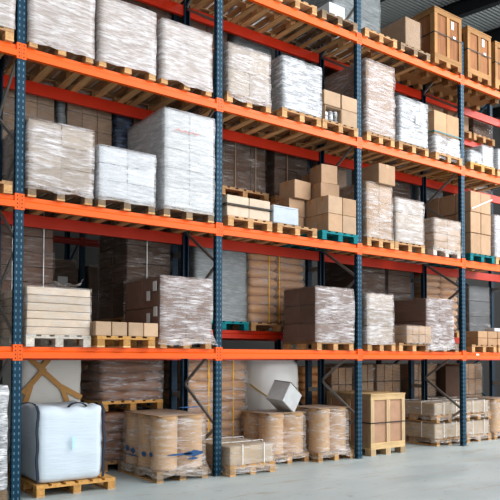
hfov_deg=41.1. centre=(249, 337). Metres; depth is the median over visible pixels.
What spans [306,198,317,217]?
cardboard box
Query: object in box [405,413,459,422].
pallet
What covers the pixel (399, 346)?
pallet
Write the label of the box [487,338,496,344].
cardboard box
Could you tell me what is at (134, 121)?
load
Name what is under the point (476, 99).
wooden crate
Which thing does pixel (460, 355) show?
beam
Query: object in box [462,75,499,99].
beam
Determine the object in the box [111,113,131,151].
load
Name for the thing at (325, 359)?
beam
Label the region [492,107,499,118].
trim
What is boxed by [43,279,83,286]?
film
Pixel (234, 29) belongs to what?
beam
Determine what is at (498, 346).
pallet
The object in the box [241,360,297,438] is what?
bag
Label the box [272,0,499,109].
ceiling
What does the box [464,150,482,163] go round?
load
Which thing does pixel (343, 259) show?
beam
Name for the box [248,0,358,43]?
beam
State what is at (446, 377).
block
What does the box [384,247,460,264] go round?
pallet
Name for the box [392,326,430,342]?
load
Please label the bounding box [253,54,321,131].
load
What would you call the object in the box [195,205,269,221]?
carton layer
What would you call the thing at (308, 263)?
frame
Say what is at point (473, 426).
load
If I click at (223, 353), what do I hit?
beam
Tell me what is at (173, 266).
frame
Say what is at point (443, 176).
pallet
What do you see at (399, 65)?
pallet
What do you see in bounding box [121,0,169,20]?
load
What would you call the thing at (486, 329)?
cardboard box
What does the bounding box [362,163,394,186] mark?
cardboard box
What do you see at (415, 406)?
load
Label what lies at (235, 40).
load
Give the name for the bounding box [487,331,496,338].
cardboard box
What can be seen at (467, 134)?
pallet
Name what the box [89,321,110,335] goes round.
cardboard box
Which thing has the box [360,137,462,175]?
beam
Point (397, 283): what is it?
load
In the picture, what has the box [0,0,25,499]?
frame
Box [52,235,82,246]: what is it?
beam
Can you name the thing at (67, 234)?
frame
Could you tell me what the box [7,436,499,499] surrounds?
floor
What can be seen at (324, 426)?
load
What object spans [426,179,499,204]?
beam
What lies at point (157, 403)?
pallet
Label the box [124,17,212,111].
load
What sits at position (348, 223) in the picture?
cardboard box
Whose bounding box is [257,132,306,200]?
load
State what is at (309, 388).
spacer
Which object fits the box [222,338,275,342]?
beam
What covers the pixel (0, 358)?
beam
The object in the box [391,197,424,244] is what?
load
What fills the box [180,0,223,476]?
frame
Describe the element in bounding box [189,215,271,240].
pallet
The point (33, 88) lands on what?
beam
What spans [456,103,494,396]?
frame
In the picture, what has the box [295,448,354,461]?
pallet
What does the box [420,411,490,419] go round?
pallet
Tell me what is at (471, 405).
load
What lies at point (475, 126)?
load
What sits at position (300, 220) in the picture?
cardboard box
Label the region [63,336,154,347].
pallet
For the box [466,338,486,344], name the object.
cardboard box
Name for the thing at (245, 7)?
pallet
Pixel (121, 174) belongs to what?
load
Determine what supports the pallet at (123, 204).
on the beam at (25, 202)
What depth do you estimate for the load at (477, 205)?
13.11 m
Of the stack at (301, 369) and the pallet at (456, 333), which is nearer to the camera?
the stack at (301, 369)
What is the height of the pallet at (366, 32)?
0.144 m
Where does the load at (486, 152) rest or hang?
on the pallet at (443, 176)
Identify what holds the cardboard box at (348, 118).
on the pallet at (314, 141)
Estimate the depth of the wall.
22.81 m
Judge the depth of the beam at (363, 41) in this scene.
11.96 m
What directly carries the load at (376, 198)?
on the pallet at (366, 241)
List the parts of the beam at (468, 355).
rail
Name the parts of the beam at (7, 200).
rail, plate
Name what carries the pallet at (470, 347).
on the beam at (468, 355)
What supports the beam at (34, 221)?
attached to the frame at (19, 66)
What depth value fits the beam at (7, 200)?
7.74 m
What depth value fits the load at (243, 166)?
11.19 m
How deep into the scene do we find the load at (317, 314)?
10.70 m
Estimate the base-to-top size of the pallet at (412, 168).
0.144 m
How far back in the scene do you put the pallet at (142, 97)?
9.61 m
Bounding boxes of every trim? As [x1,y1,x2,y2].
[440,0,499,17]
[483,27,499,42]
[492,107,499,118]
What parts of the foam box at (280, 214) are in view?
box lid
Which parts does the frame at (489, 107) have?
post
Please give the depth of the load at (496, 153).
13.45 m
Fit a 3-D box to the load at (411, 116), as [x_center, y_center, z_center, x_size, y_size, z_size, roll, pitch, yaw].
[2.601,-3.853,12.375,0.795,0.821,1.181,1,-2,-36]
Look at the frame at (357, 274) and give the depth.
11.15 m
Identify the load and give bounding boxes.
[0,0,15,30]
[0,286,89,335]
[0,384,8,490]
[2,88,53,141]
[2,119,94,210]
[3,0,94,86]
[52,259,76,288]
[54,100,65,123]
[65,103,111,148]
[66,0,156,100]
[76,145,156,210]
[76,265,100,321]
[98,221,169,319]
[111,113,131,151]
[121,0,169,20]
[123,275,217,346]
[123,406,204,470]
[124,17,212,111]
[127,108,214,217]
[131,118,142,128]
[170,2,226,47]
[178,232,246,321]
[190,41,271,126]
[202,435,271,468]
[213,140,213,182]
[222,121,264,192]
[227,0,271,59]
[241,409,304,460]
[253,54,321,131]
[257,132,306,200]
[283,286,354,343]
[295,404,349,451]
[298,0,380,74]
[312,146,345,188]
[324,58,395,145]
[324,255,384,293]
[325,364,374,390]
[325,367,351,404]
[339,182,392,240]
[341,292,394,344]
[352,163,409,199]
[353,95,427,160]
[363,364,399,391]
[381,16,419,60]
[385,259,410,300]
[388,110,461,174]
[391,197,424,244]
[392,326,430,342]
[393,298,456,350]
[400,364,436,398]
[405,398,466,416]
[405,417,459,438]
[412,217,460,253]
[413,184,442,200]
[426,190,491,255]
[428,396,487,412]
[435,362,481,395]
[442,186,489,196]
[452,395,499,431]
[453,285,489,330]
[453,417,488,434]
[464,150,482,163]
[465,146,493,166]
[468,117,491,140]
[489,214,499,257]
[492,149,499,168]
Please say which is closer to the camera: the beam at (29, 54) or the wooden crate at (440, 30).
the beam at (29, 54)
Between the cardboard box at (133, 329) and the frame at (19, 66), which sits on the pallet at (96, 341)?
the cardboard box at (133, 329)
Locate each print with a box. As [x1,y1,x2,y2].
[167,453,190,455]
[185,450,202,456]
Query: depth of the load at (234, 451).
9.61 m
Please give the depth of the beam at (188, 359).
11.01 m
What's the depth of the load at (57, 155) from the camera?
8.08 m
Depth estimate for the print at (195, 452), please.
9.11 m
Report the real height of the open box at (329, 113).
0.236 m
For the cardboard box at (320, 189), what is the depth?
11.03 m
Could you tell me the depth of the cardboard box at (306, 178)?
11.63 m
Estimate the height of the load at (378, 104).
1.264 m
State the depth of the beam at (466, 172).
13.15 m
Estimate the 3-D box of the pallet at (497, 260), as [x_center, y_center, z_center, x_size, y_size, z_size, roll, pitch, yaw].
[4.883,-1.529,14.025,0.800,0.144,1.200,1,-2,-36]
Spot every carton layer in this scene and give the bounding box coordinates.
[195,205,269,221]
[213,194,272,211]
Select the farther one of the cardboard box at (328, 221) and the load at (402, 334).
the load at (402, 334)
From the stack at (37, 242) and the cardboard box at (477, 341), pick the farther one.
the cardboard box at (477, 341)
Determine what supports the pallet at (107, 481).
on the floor
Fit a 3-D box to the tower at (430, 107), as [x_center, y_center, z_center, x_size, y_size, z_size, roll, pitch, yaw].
[3.603,-4.778,14.574,0.736,0.323,0.976,1,-2,-36]
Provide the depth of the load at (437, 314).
12.28 m
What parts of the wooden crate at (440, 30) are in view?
rail, rail, board, lid, panel, rail, rail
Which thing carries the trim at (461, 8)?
attached to the wall
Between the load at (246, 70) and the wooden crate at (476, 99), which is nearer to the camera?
the load at (246, 70)
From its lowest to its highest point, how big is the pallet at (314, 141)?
0.144 m
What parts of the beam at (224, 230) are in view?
plate, plate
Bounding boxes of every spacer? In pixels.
[172,391,179,396]
[173,252,180,258]
[308,267,316,271]
[308,387,317,391]
[411,278,420,282]
[412,384,420,387]
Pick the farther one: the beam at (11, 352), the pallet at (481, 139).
the pallet at (481, 139)
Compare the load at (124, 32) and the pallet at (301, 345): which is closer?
the load at (124, 32)
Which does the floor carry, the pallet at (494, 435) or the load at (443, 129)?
the pallet at (494, 435)
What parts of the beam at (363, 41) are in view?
plate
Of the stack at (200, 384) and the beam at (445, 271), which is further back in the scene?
the beam at (445, 271)
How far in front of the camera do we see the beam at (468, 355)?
13.03 m
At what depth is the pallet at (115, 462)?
9.73 m
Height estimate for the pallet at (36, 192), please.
0.144 m
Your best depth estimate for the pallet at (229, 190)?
11.23 m
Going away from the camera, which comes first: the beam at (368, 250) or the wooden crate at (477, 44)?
the beam at (368, 250)
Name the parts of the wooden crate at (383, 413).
rail, rail, lid, panel, board, rail, rail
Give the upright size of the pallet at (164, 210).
0.144 m
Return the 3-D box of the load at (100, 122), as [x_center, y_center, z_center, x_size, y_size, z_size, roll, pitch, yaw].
[-2.594,-3.106,9.997,0.729,1.152,1.032,1,-2,-36]
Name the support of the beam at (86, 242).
attached to the frame at (67, 234)
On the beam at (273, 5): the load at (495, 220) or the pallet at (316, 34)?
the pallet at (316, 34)
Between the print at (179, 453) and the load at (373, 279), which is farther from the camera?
the load at (373, 279)
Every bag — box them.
[2,340,82,464]
[20,400,105,483]
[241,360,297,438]
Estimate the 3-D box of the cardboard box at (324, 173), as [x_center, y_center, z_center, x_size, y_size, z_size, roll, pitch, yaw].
[1.236,-2.716,11.222,0.334,0.319,0.354,1,-2,-28]
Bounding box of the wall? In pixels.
[0,34,499,409]
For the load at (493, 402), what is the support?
on the pallet at (494, 435)
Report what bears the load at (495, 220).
on the pallet
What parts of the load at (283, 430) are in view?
lid, lid, lid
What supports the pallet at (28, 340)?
on the beam at (23, 352)
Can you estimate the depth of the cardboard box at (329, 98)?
10.75 m
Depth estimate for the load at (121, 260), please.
10.19 m
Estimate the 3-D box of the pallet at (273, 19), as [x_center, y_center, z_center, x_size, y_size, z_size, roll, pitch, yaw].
[0.391,-5.193,10.849,0.800,0.144,1.200,1,-2,-36]
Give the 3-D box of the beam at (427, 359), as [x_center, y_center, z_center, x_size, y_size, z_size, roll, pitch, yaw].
[4.643,0.386,14.300,2.796,0.190,0.062,1,-2,-36]
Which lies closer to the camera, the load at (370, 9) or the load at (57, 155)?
the load at (57, 155)
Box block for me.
[435,366,459,397]
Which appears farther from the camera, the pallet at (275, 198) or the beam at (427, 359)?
the beam at (427, 359)
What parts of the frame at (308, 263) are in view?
post, post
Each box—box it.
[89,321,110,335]
[111,322,126,335]
[127,322,142,336]
[143,323,157,336]
[266,380,301,411]
[270,205,297,225]
[278,198,304,217]
[279,179,310,201]
[298,217,303,234]
[301,174,309,182]
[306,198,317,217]
[306,216,316,228]
[308,2,344,31]
[310,164,336,184]
[311,182,338,198]
[317,195,341,214]
[317,213,341,232]
[321,105,340,123]
[322,89,339,108]
[332,109,356,130]
[340,95,356,113]
[342,198,355,217]
[342,215,355,234]
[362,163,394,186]
[466,331,486,337]
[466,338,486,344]
[485,328,499,331]
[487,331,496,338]
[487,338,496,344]
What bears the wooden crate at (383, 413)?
on the floor
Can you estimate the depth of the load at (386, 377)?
13.61 m
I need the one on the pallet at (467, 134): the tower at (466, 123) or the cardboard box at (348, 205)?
the tower at (466, 123)
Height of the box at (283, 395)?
0.532 m
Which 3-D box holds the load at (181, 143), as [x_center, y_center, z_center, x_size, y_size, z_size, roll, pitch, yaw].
[-1.152,-2.396,9.585,0.837,1.401,1.191,1,-2,-36]
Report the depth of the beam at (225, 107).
10.23 m
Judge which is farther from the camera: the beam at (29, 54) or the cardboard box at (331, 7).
the cardboard box at (331, 7)
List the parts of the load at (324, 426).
lid, lid, lid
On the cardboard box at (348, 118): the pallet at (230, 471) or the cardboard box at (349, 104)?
the cardboard box at (349, 104)
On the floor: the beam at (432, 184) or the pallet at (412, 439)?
the pallet at (412, 439)
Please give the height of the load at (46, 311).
0.629 m
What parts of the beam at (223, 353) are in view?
plate, rail, plate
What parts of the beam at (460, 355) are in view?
plate, rail, plate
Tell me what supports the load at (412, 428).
on the pallet at (412, 439)
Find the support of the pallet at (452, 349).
on the beam at (460, 355)
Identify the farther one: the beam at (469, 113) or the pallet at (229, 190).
the beam at (469, 113)
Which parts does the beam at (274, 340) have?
rail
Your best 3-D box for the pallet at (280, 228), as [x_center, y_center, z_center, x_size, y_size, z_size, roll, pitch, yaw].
[0.382,-1.640,10.740,0.800,0.144,1.200,1,-2,-36]
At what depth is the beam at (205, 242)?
11.04 m
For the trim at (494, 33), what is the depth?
20.36 m
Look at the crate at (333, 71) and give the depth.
13.03 m
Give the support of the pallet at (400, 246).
on the beam at (368, 250)
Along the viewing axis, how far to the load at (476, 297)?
14.97 m
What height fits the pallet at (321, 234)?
0.144 m
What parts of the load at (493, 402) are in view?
lid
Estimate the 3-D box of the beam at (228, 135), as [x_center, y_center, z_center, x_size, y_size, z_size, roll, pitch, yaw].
[0.129,-3.272,11.107,2.796,0.190,0.062,1,-2,-36]
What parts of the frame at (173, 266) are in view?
post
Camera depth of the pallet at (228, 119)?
10.06 m
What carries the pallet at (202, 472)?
on the floor
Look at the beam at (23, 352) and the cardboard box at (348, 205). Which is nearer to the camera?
the beam at (23, 352)
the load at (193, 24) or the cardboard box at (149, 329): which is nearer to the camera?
the cardboard box at (149, 329)
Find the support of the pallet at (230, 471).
on the floor
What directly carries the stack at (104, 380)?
on the pallet at (157, 403)
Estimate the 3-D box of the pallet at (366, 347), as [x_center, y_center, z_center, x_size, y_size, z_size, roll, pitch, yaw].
[1.884,0.161,11.785,0.686,0.144,1.200,1,-2,-36]
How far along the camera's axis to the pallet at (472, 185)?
14.23 m
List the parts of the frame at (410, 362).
post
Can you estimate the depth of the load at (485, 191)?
15.28 m
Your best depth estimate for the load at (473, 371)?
15.32 m
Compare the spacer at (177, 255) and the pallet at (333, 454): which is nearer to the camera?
the spacer at (177, 255)
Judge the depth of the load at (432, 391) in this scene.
14.20 m
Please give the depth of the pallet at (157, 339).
9.17 m
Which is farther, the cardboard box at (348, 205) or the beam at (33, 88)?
the cardboard box at (348, 205)
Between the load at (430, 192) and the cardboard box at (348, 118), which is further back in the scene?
the load at (430, 192)
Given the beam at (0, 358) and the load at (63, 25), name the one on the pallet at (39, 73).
the load at (63, 25)
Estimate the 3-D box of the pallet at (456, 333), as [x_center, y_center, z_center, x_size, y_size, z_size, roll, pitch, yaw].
[3.722,-0.081,14.610,1.200,0.144,1.200,1,-2,-36]
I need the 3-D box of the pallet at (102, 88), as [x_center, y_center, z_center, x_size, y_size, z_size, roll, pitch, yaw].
[-1.930,-3.481,9.104,0.800,0.144,1.200,1,-2,-36]
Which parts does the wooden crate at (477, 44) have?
rail, panel, board, lid, rail, rail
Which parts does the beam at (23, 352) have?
plate, rail, plate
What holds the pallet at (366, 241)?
on the beam at (368, 250)
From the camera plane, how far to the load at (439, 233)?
12.36 m
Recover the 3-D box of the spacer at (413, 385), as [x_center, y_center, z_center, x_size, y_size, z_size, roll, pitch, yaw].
[3.421,0.975,13.579,0.090,0.070,0.250,1,-2,-36]
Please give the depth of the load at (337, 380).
12.84 m
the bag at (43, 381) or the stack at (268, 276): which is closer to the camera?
the bag at (43, 381)
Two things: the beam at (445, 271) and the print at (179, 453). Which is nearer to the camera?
the print at (179, 453)
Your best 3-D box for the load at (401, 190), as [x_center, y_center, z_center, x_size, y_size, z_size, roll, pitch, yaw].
[2.727,-3.015,13.867,0.768,1.232,1.028,1,-2,-36]
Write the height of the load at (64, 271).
1.319 m
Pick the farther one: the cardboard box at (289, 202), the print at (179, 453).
the cardboard box at (289, 202)
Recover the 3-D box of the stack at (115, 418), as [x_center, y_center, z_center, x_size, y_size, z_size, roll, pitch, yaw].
[-2.092,1.473,10.406,1.096,0.713,1.204,1,-2,-36]
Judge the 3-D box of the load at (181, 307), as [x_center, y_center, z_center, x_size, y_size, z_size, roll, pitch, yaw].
[-1.178,-0.346,9.478,0.967,0.974,1.208,1,-2,-36]
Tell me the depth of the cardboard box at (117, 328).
8.36 m
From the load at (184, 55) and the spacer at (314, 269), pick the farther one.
the spacer at (314, 269)
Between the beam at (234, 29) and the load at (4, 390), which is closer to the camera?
the load at (4, 390)
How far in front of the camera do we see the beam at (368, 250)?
11.85 m
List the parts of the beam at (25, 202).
plate, plate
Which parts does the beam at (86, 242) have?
rail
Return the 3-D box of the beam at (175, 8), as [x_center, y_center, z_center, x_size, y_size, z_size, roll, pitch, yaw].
[-2.129,-5.097,9.511,2.796,0.190,0.062,1,-2,-36]
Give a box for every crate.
[324,70,337,78]
[326,390,405,455]
[394,5,461,89]
[426,25,491,101]
[452,41,499,110]
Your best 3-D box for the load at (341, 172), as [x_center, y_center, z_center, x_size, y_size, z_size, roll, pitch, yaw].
[1.241,-3.001,12.783,0.813,1.131,1.032,1,-2,-36]
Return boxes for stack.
[0,210,52,300]
[80,360,163,400]
[101,408,148,460]
[157,360,245,437]
[246,241,303,323]
[298,366,317,404]
[414,261,457,329]
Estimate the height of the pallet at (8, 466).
0.144 m
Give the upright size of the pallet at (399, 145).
0.144 m
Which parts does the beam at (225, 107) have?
plate, plate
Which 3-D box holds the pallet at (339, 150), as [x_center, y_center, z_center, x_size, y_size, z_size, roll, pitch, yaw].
[1.892,-3.386,11.894,0.686,0.144,1.200,1,-2,-36]
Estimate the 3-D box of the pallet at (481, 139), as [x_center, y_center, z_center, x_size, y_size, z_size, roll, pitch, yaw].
[4.992,-4.507,15.665,0.800,0.144,1.200,1,-2,-36]
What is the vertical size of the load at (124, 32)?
0.906 m
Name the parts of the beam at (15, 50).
rail, plate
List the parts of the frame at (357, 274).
post, post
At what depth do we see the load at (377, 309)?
11.25 m
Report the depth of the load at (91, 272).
13.61 m
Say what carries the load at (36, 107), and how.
on the pallet
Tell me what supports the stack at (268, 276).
on the pallet at (253, 326)
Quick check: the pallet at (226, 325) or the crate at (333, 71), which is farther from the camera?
the crate at (333, 71)
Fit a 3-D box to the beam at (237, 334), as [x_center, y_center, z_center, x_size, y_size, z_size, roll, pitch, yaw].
[-0.058,-0.055,11.254,2.796,0.190,0.063,1,-2,-36]
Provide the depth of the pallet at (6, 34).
7.74 m
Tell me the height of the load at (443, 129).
0.949 m
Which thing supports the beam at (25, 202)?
attached to the frame at (19, 66)
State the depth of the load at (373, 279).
13.06 m
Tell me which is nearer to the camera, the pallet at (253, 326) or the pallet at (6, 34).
the pallet at (6, 34)
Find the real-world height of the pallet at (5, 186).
0.144 m
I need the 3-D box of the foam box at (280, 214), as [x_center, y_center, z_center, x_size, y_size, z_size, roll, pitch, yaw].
[0.446,-1.861,10.285,0.502,0.270,0.362,1,-2,-36]
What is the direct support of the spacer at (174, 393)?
attached to the frame at (173, 266)
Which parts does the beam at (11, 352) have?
rail, plate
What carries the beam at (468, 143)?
attached to the frame at (410, 362)
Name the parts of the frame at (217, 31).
post, post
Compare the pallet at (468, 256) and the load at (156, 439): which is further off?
the pallet at (468, 256)
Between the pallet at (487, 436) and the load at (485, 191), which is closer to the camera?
the pallet at (487, 436)
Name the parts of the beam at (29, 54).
plate, plate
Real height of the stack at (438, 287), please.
1.523 m
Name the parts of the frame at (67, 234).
post, post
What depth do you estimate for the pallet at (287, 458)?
10.56 m
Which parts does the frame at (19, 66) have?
post, post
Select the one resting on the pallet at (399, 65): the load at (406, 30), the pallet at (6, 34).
the load at (406, 30)
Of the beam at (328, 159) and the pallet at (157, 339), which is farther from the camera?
the beam at (328, 159)
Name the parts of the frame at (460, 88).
post, post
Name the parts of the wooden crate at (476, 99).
board, panel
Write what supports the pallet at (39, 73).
on the beam at (29, 54)
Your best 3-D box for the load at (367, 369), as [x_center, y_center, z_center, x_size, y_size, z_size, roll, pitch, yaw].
[1.987,1.215,13.602,0.590,1.427,1.028,1,-2,-36]
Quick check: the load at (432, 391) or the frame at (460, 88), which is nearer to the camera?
the frame at (460, 88)
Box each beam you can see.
[0,40,21,59]
[0,193,19,209]
[0,344,17,360]
[0,358,181,359]
[1,211,182,244]
[3,72,155,120]
[18,344,218,360]
[20,193,219,235]
[22,43,219,111]
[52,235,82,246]
[83,237,99,246]
[135,0,183,16]
[188,359,318,359]
[189,235,318,260]
[190,8,318,63]
[211,330,283,339]
[213,126,318,161]
[219,223,359,254]
[219,347,359,360]
[220,98,359,147]
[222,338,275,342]
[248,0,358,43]
[324,56,421,99]
[324,154,421,185]
[324,253,422,272]
[325,359,422,359]
[359,33,462,84]
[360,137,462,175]
[360,243,463,267]
[360,349,464,360]
[426,93,499,127]
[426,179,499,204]
[427,266,499,281]
[427,359,499,359]
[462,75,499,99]
[463,166,499,184]
[464,139,491,147]
[464,258,499,271]
[465,351,499,360]
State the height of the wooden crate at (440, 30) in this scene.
1.058 m
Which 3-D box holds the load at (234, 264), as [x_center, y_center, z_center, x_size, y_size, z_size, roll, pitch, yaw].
[-0.757,-1.016,11.278,1.056,1.502,1.039,1,-2,-36]
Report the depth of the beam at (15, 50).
7.79 m
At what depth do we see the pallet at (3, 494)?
7.56 m
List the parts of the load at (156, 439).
lid, lid, lid, lid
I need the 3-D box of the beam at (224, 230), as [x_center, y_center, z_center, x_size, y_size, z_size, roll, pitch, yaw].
[0.683,-1.511,10.289,2.796,0.190,0.063,1,-2,-36]
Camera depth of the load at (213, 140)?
10.84 m
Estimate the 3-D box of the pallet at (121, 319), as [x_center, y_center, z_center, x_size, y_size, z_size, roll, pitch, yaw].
[-1.862,-0.218,10.534,0.800,0.144,1.200,1,-2,-36]
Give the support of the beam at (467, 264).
attached to the frame at (460, 88)
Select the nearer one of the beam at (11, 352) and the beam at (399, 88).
the beam at (11, 352)
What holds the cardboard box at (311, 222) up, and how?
on the pallet at (321, 234)
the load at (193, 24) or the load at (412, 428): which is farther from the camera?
the load at (412, 428)
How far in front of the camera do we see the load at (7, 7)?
7.71 m
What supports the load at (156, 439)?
on the pallet at (202, 472)
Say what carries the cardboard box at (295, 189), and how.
on the cardboard box at (289, 202)
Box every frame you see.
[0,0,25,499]
[64,217,85,402]
[143,14,178,409]
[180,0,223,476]
[275,25,311,404]
[317,0,364,458]
[376,82,413,418]
[420,42,468,445]
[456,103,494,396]
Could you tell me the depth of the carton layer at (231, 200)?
9.70 m
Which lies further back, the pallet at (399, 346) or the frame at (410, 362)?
the frame at (410, 362)
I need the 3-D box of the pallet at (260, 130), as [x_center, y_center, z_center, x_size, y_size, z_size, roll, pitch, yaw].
[0.460,-3.422,10.848,0.800,0.144,1.200,1,-2,-36]
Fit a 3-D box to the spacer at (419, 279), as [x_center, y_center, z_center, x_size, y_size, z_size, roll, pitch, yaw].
[3.426,-1.174,13.644,0.090,0.070,0.250,1,-2,-36]
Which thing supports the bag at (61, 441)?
on the pallet at (107, 481)
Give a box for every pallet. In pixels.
[0,27,13,58]
[0,180,12,194]
[0,334,90,346]
[0,490,6,499]
[2,185,91,218]
[3,41,92,88]
[7,464,9,478]
[9,472,114,497]
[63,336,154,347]
[64,195,154,225]
[65,61,155,103]
[80,398,162,411]
[93,317,124,321]
[100,459,133,471]
[118,460,207,482]
[124,205,213,233]
[125,77,211,111]
[137,337,211,348]
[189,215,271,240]
[190,0,259,23]
[190,91,270,130]
[202,460,274,476]
[211,320,248,330]
[222,185,268,201]
[231,322,283,331]
[232,223,316,245]
[235,0,316,38]
[237,107,320,142]
[269,195,278,203]
[272,451,308,463]
[275,230,357,251]
[278,9,357,53]
[280,118,357,151]
[283,341,353,350]
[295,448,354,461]
[324,27,396,64]
[324,131,394,160]
[324,237,393,255]
[325,342,395,350]
[351,141,428,166]
[351,241,424,259]
[373,42,429,76]
[373,343,428,350]
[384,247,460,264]
[392,151,462,176]
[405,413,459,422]
[405,435,459,445]
[406,343,458,351]
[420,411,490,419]
[426,161,494,184]
[427,253,494,268]
[436,344,496,351]
[451,169,499,191]
[451,257,499,271]
[452,433,490,442]
[453,331,458,337]
[464,130,471,139]
[464,133,494,149]
[475,345,499,351]
[481,432,499,439]
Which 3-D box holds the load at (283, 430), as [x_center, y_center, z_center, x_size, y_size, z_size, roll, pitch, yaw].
[0.387,1.562,10.838,0.978,0.765,0.975,1,-2,-36]

